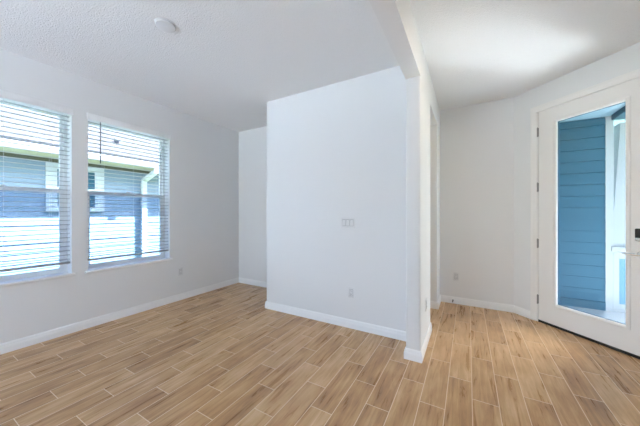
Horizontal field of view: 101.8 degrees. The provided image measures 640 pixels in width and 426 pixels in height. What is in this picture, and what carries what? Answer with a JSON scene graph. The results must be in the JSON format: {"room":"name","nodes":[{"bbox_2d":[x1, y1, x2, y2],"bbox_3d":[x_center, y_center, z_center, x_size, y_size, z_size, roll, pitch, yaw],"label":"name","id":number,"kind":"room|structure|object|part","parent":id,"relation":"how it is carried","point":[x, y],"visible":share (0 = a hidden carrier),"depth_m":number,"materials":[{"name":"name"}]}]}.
{"room":"empty living room","nodes":[
{"label":"empty living room","id":0,"kind":"room"},
{"bbox_2d":[0,48,238,343],"bbox_3d":[-2.968,0.045,2.326,0.180,3.040,5.909,0,0,30],"label":"wall","id":1,"kind":"structure","parent":0,"point":[202,172],"depth_m":3.25,"materials":[{"name":"white paint"}]},
{"bbox_2d":[0,99,75,286],"bbox_3d":[-2.916,-0.210,2.381,0.212,1.739,0.981,0,0,30],"label":"window","id":2,"kind":"structure","parent":1,"relation":"in","point":[14,279],"depth_m":2.75,"materials":[{"name":"white plastic"}]},
{"bbox_3d":[-2.992,-0.635,2.424,0.023,0.837,0.873,0,0,30],"label":"sash","id":3,"kind":"part","parent":2,"relation":"part of","materials":[{"name":"white plastic"}]},
{"bbox_3d":[-2.970,0.180,2.411,0.024,0.866,0.873,0,0,30],"label":"sash","id":4,"kind":"part","parent":2,"relation":"part of","materials":[{"name":"white plastic"}]},
{"bbox_2d":[0,89,72,271],"bbox_3d":[-2.870,-0.284,2.354,0.078,1.635,0.945,0,0,30],"label":"window blind","id":5,"kind":"object","parent":2,"relation":"attached to","point":[5,95],"visible":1,"depth_m":2.50,"materials":[{"name":"white plastic"}]},
{"bbox_3d":[-2.855,-0.256,2.346,0.002,1.558,0.002,0,0,45],"label":"lift cord","id":6,"kind":"part","parent":5,"relation":"part of","materials":[{"name":"white fabric"}]},
{"bbox_3d":[-2.880,0.523,2.360,0.052,0.020,0.909,0,0,30],"label":"rail","id":7,"kind":"part","parent":5,"relation":"part of","materials":[{"name":"grey plastic"}]},
{"bbox_3d":[-2.890,0.646,2.366,0.151,0.026,0.981,0,0,30],"label":"sill","id":8,"kind":"part","parent":2,"relation":"part of","materials":[{"name":"white wood"}]},
{"bbox_2d":[0,277,238,354],"bbox_3d":[-2.912,1.219,2.228,0.014,0.092,5.794,0,0,30],"label":"baseboard","id":9,"kind":"structure","parent":1,"relation":"attached to","point":[27,341],"depth_m":2.94,"materials":[{"name":"white wood"}]},
{"bbox_2d":[85,120,172,272],"bbox_3d":[-2.398,-0.210,3.292,0.212,1.739,0.959,0,0,30],"label":"window","id":10,"kind":"structure","parent":1,"relation":"in","point":[95,267],"depth_m":3.41,"materials":[{"name":"white plastic"}]},
{"bbox_3d":[-2.474,-0.635,3.336,0.023,0.837,0.851,0,0,30],"label":"sash","id":11,"kind":"part","parent":10,"relation":"part of","materials":[{"name":"white plastic"}]},
{"bbox_3d":[-2.451,0.180,3.323,0.024,0.866,0.851,0,0,30],"label":"sash","id":12,"kind":"part","parent":10,"relation":"part of","materials":[{"name":"white plastic"}]},
{"bbox_2d":[87,113,170,260],"bbox_3d":[-2.352,-0.284,3.266,0.078,1.635,0.923,0,0,30],"label":"window blind","id":13,"kind":"object","parent":10,"relation":"attached to","point":[91,117],"visible":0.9,"depth_m":3.21,"materials":[{"name":"white plastic"}]},
{"bbox_3d":[-2.361,0.523,3.272,0.052,0.020,0.887,0,0,30],"label":"rail","id":14,"kind":"part","parent":13,"relation":"part of","materials":[{"name":"grey plastic"}]},
{"bbox_3d":[-2.336,-0.256,3.258,0.002,1.558,0.002,0,0,15],"label":"lift cord","id":15,"kind":"part","parent":13,"relation":"part of","materials":[{"name":"grey plastic"}]},
{"bbox_3d":[-2.371,0.646,3.277,0.151,0.026,0.959,0,0,30],"label":"sill","id":16,"kind":"part","parent":10,"relation":"part of","materials":[{"name":"white"}]},
{"bbox_2d":[178,267,182,275],"bbox_3d":[-2.030,0.852,3.784,0.009,0.114,0.070,0,0,30],"label":"wall outlet","id":17,"kind":"object","parent":1,"relation":"attached to","point":[180,270],"visible":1,"depth_m":3.78,"materials":[{"name":"white plastic"}]},
{"bbox_2d":[239,126,266,281],"bbox_3d":[-0.345,-0.105,4.167,2.560,2.740,0.115,0,0,30],"label":"wall","id":18,"kind":"structure","parent":0,"point":[253,142],"depth_m":4.57,"materials":[{"name":"white paint"}]},
{"bbox_2d":[239,277,266,287],"bbox_3d":[-0.429,1.219,4.141,2.440,0.092,0.014,0,0,30],"label":"baseboard","id":19,"kind":"structure","parent":18,"relation":"attached to","point":[241,280],"depth_m":4.55,"materials":[{"name":"white wood"}]},
{"bbox_2d":[0,283,639,425],"bbox_3d":[-0.451,1.325,1.250,5.300,0.120,6.527,0,0,30],"label":"floor","id":20,"kind":"structure","parent":0,"point":[218,357],"depth_m":2.05,"materials":[{"name":"brown tile"}]},
{"bbox_2d":[406,43,439,350],"bbox_3d":[1.003,-0.105,3.200,0.722,2.740,1.879,0,0,30],"label":"wall pier","id":21,"kind":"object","parent":20,"relation":"on","point":[422,107],"visible":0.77,"depth_m":2.27,"materials":[{"name":"white paint"}]},
{"bbox_2d":[404,322,431,362],"bbox_3d":[0.966,1.219,2.527,0.150,0.092,0.700,0,0,30],"label":"baseboard","id":22,"kind":"object","parent":21,"relation":"attached to","point":[409,354],"visible":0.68,"depth_m":2.24,"materials":[{"name":"white wood"}]},
{"bbox_2d":[0,0,639,131],"bbox_3d":[-0.446,-1.575,1.299,5.580,0.200,6.617,0,0,30],"label":"ceiling","id":23,"kind":"structure","parent":0,"point":[222,64],"depth_m":2.28,"materials":[{"name":"white paint"}]},
{"bbox_2d":[154,17,175,32],"bbox_3d":[-1.208,-1.463,2.033,0.148,0.024,0.148,0,0,30],"label":"smoke detector","id":24,"kind":"object","parent":23,"relation":"attached to","point":[164,24],"visible":1,"depth_m":2.01,"materials":[{"name":"white plastic"}]},
{"bbox_2d":[369,0,420,78],"bbox_3d":[-0.364,-1.320,0.189,0.122,0.310,4.768,0,0,30],"label":"ceiling beam","id":25,"kind":"structure","parent":23,"relation":"attached to","point":[396,18],"depth_m":1.76,"materials":[{"name":"white paint"}]},
{"bbox_2d":[267,66,405,330],"bbox_3d":[0.276,-0.105,3.324,1.864,2.740,0.737,0,0,30],"label":"wall partition","id":26,"kind":"structure","parent":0,"point":[336,151],"depth_m":2.91,"materials":[{"name":"white paint"}]},
{"bbox_2d":[265,301,405,340],"bbox_3d":[0.118,1.219,3.059,1.878,0.092,0.148,0,0,30],"label":"baseboard","id":27,"kind":"structure","parent":26,"relation":"attached to","point":[357,325],"depth_m":2.91,"materials":[{"name":"white wood"}]},
{"bbox_2d":[341,218,354,227],"bbox_3d":[0.308,0.108,2.874,0.164,0.114,0.013,0,0,30],"label":"light switch","id":28,"kind":"object","parent":26,"relation":"attached to","point":[345,222],"visible":1,"depth_m":2.87,"materials":[{"name":"white plastic"}]},
{"bbox_2d":[348,287,353,297],"bbox_3d":[0.344,0.873,2.856,0.070,0.114,0.009,0,0,30],"label":"wall outlet","id":29,"kind":"object","parent":26,"relation":"attached to","point":[350,289],"visible":1,"depth_m":2.85,"materials":[{"name":"white plastic"}]},
{"bbox_2d":[440,97,513,304],"bbox_3d":[2.146,-0.105,3.562,0.907,2.740,0.120,0,0,30],"label":"wall","id":30,"kind":"structure","parent":0,"point":[477,140],"depth_m":3.50,"materials":[{"name":"white paint"}]},
{"bbox_2d":[453,272,458,280],"bbox_3d":[1.900,0.886,3.627,0.070,0.114,0.009,0,0,30],"label":"wall outlet","id":31,"kind":"object","parent":30,"relation":"attached to","point":[455,274],"visible":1,"depth_m":3.63,"materials":[{"name":"white plastic"}]},
{"bbox_2d":[430,295,513,312],"bbox_3d":[1.687,1.219,3.543,1.588,0.092,0.366,0,0,30],"label":"baseboard","id":32,"kind":"structure","parent":30,"relation":"attached to","point":[457,300],"depth_m":3.47,"materials":[{"name":"white wood"}]},
{"bbox_2d":[514,42,639,310],"bbox_3d":[2.739,-0.105,2.566,0.130,2.740,1.580,0,0,-15],"label":"wall","id":33,"kind":"structure","parent":0,"point":[627,60],"depth_m":3.16,"materials":[{"name":"white paint"}]},
{"bbox_2d":[513,305,529,318],"bbox_3d":[2.489,1.219,3.205,0.014,0.092,0.214,0,0,-15],"label":"baseboard","id":34,"kind":"structure","parent":33,"relation":"attached to","point":[518,310],"depth_m":3.20,"materials":[{"name":"white wood"}]},
{"bbox_2d":[530,68,639,320],"bbox_3d":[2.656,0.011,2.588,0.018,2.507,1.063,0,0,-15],"label":"trim","id":35,"kind":"structure","parent":33,"relation":"attached to","point":[634,74],"depth_m":3.05,"materials":[{"name":"white paint"}]},
{"bbox_2d":[538,321,637,358],"bbox_3d":[2.742,1.271,2.612,0.160,0.018,0.920,0,0,-15],"label":"trim","id":36,"kind":"structure","parent":33,"relation":"attached to","point":[538,321],"depth_m":2.55,"materials":[{"name":"black rubber"}]},
{"bbox_2d":[537,77,639,358],"bbox_3d":[2.661,0.043,2.594,0.123,2.436,0.924,0,0,-16],"label":"door","id":37,"kind":"structure","parent":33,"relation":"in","point":[621,337],"depth_m":2.62,"materials":[{"name":"white paint"}]},
{"bbox_3d":[2.697,0.001,2.599,0.042,2.080,0.604,0,0,-15],"label":"glass frame","id":38,"kind":"part","parent":37,"relation":"part of","materials":[{"name":"clear glass"}]},
{"bbox_3d":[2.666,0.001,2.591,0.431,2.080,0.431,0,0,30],"label":"glass frame","id":39,"kind":"part","parent":37,"relation":"part of","materials":[{"name":"clear glass"}]},
{"bbox_3d":[2.704,0.360,2.266,0.020,0.018,0.122,0,0,-15],"label":"lever","id":40,"kind":"part","parent":37,"relation":"part of","materials":[{"name":"silver metal"}]},
{"label":"outside","id":41,"kind":"structure","parent":0,"visible":0},
{"bbox_3d":[0.000,1.665,0.000,60.000,0.199,60.000,0,0,30],"label":"ground","id":42,"kind":"structure","parent":41,"visible":0},
{"bbox_2d":[0,104,158,275],"bbox_3d":[-6.102,-0.653,6.347,3.915,4.436,14.000,0,0,30],"label":"house","id":43,"kind":"structure","parent":42,"relation":"on","point":[104,205],"depth_m":5.57,"materials":[{"name":"blue paint"}]},
{"bbox_3d":[-5.123,-0.512,5.484,0.044,0.985,0.937,0,0,30],"label":"window trim","id":44,"kind":"part","parent":43,"relation":"part of","materials":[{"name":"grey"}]},
{"bbox_3d":[-5.140,-0.507,5.493,0.006,0.755,0.667,0,0,30],"label":"pane","id":45,"kind":"part","parent":43,"relation":"part of","materials":[{"name":"white"}]},
{"bbox_3d":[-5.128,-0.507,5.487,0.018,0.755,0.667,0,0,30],"label":"meeting rail","id":46,"kind":"part","parent":43,"relation":"part of","materials":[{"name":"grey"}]},
{"bbox_2d":[114,138,134,147],"bbox_3d":[-5.087,-1.826,6.782,0.290,0.212,0.460,0,0,30],"label":"roof vent","id":47,"kind":"object","parent":43,"relation":"attached to","point":[119,142],"depth_m":6.69,"materials":[{"name":"grey metal"}]},
{"bbox_2d":[563,305,625,323],"bbox_3d":[3.263,1.465,3.005,1.599,0.200,2.950,0,0,30],"label":"floor","id":48,"kind":"structure","parent":42,"relation":"on","point":[620,317],"depth_m":3.53,"materials":[{"name":"concrete"}]},
{"bbox_2d":[611,122,625,312],"bbox_3d":[4.386,0.042,3.689,0.522,2.644,0.510,0,0,30],"label":"porch column","id":49,"kind":"structure","parent":48,"relation":"on","point":[619,129],"depth_m":3.62,"materials":[{"name":"white paint"}]},
{"bbox_3d":[0.559,-1.745,2.500,7.000,0.140,10.100,0,0,30],"label":"roof","id":50,"kind":"structure","parent":0,"visible":0},
{"bbox_2d":[560,102,625,125],"bbox_3d":[3.780,-1.515,3.257,2.150,0.320,5.400,0,0,30],"label":"ceiling","id":51,"kind":"structure","parent":50,"relation":"attached to","point":[608,111],"depth_m":3.61,"materials":[{"name":"blue paint"}]},
{"bbox_2d":[611,105,625,119],"bbox_3d":[3.589,-1.317,2.411,0.405,0.075,2.500,0,0,30],"label":"beam","id":52,"kind":"structure","parent":51,"relation":"attached to","point":[621,113],"depth_m":3.45,"materials":[{"name":"blue paint"}]},
{"bbox_3d":[1.907,-0.055,5.598,5.420,3.240,3.183,0,0,30],"label":"wall","id":53,"kind":"structure","parent":0,"visible":0},
{"bbox_2d":[560,116,613,311],"bbox_3d":[3.363,0.010,3.575,1.192,2.710,1.060,0,0,30],"label":"siding","id":54,"kind":"object","parent":53,"relation":"attached to","point":[586,146],"visible":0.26,"depth_m":3.73,"materials":[{"name":"blue paint"}]}
]}

